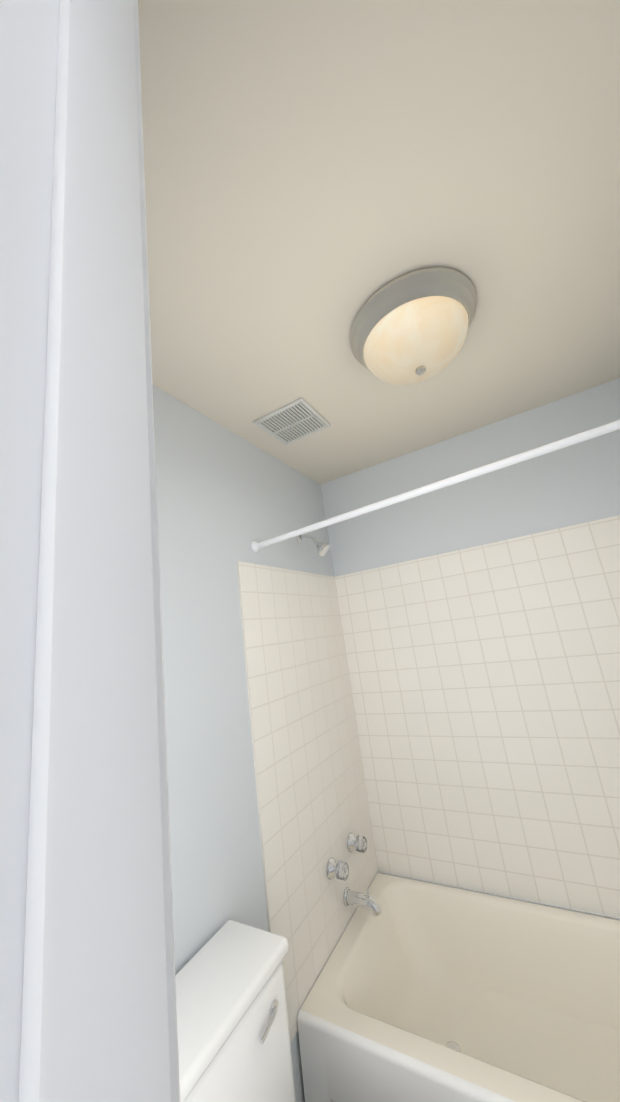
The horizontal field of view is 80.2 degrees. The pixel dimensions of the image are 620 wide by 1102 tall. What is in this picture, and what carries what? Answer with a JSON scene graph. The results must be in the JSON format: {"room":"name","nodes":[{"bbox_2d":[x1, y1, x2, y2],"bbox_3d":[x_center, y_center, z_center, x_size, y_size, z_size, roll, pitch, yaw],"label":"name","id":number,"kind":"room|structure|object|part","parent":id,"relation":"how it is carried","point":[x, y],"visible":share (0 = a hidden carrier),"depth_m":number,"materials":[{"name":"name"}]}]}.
{"room":"bathroom","nodes":[
{"label":"bathroom","id":0,"kind":"room"},
{"bbox_2d":[0,0,179,1101],"bbox_3d":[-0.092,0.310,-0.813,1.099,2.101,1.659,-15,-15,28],"label":"door frame","id":1,"kind":"structure","parent":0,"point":[88,1010],"depth_m":0.13,"materials":[{"name":"white wood"}]},
{"bbox_2d":[153,385,336,1101],"bbox_3d":[-0.270,0.606,1.345,0.100,2.550,1.975,-15,-15,28],"label":"wall","id":2,"kind":"structure","parent":0,"point":[225,498],"depth_m":1.24,"materials":[{"name":"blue paint"}]},
{"bbox_2d":[237,561,377,1043],"bbox_3d":[0.028,0.846,1.658,0.008,1.550,0.862,-15,-15,28],"label":"wall tile","id":3,"kind":"structure","parent":2,"relation":"attached to","point":[313,805],"depth_m":1.52,"materials":[{"name":"beige tile"}]},
{"bbox_2d":[326,832,380,915],"bbox_3d":[0.211,1.387,1.559,0.152,0.228,0.272,-15,-15,28],"label":"tub faucet","id":4,"kind":"object","parent":3,"relation":"attached to","point":[340,871],"visible":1,"depth_m":1.53,"materials":[{"name":"silver metal"}]},
{"bbox_2d":[296,535,330,555],"bbox_3d":[0.021,-0.041,1.892,0.172,0.155,0.078,-15,-15,28],"label":"shower head","id":5,"kind":"object","parent":2,"relation":"attached to","point":[323,548],"visible":1,"depth_m":1.86},
{"bbox_2d":[251,420,619,552],"bbox_3d":[0.429,-0.220,1.233,1.568,0.104,0.052,-15,-15,28],"label":"curtain rod","id":6,"kind":"object","parent":2,"relation":"attached to","point":[551,447],"visible":1,"depth_m":1.20,"materials":[{"name":"white metal"}]},
{"bbox_2d":[138,0,619,484],"bbox_3d":[0.259,-0.771,1.188,1.570,0.100,1.875,-15,-15,28],"label":"ceiling","id":7,"kind":"structure","parent":0,"point":[318,174],"depth_m":0.83,"materials":[{"name":"beige paint"}]},
{"bbox_2d":[253,397,330,444],"bbox_3d":[-0.075,-0.561,1.630,0.250,0.018,0.250,-15,-15,28],"label":"ceiling vent","id":8,"kind":"object","parent":7,"relation":"in","point":[295,420],"visible":1,"depth_m":1.61,"materials":[{"name":"grey"}]},
{"bbox_2d":[350,267,476,385],"bbox_3d":[0.335,-0.638,1.166,0.394,0.184,0.394,-15,-15,28],"label":"ceiling light","id":9,"kind":"object","parent":7,"relation":"attached to","point":[411,328],"visible":1,"depth_m":1.06,"materials":[{"name":"beige glass"}]},
{"bbox_3d":[0.337,-0.620,1.162,0.326,0.107,0.326,-15,-15,28],"label":"lamp shade","id":10,"kind":"part","parent":9,"relation":"part of","materials":[{"name":"white glass"}]},
{"bbox_2d":[321,378,619,575],"bbox_3d":[0.916,0.542,1.754,1.530,2.550,0.100,-15,-15,28],"label":"wall","id":11,"kind":"structure","parent":0,"point":[578,483],"depth_m":1.85,"materials":[{"name":"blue paint"}]},
{"bbox_2d":[335,515,619,917],"bbox_3d":[0.914,0.728,1.662,1.570,1.550,0.008,-15,-15,28],"label":"wall tile","id":12,"kind":"structure","parent":11,"relation":"attached to","point":[485,682],"depth_m":1.69,"materials":[{"name":"beige tile"}]},
{"bbox_3d":[0.688,1.358,-0.669,3.450,0.060,4.450,-15,-15,28],"label":"floor","id":13,"kind":"structure","parent":0,"visible":0},
{"bbox_2d":[175,920,295,1101],"bbox_3d":[0.042,1.304,0.576,0.816,0.772,0.490,-15,-15,28],"label":"toilet","id":14,"kind":"object","parent":13,"relation":"on","point":[233,1030],"visible":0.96,"depth_m":0.83,"materials":[{"name":"white ceramic"}]},
{"bbox_2d":[297,871,619,1101],"bbox_3d":[0.838,1.547,1.123,1.557,0.338,0.770,-15,-15,28],"label":"bathtub","id":15,"kind":"object","parent":13,"relation":"on","point":[422,990],"visible":1,"depth_m":1.36,"materials":[{"name":"white ceramic"}]}
]}

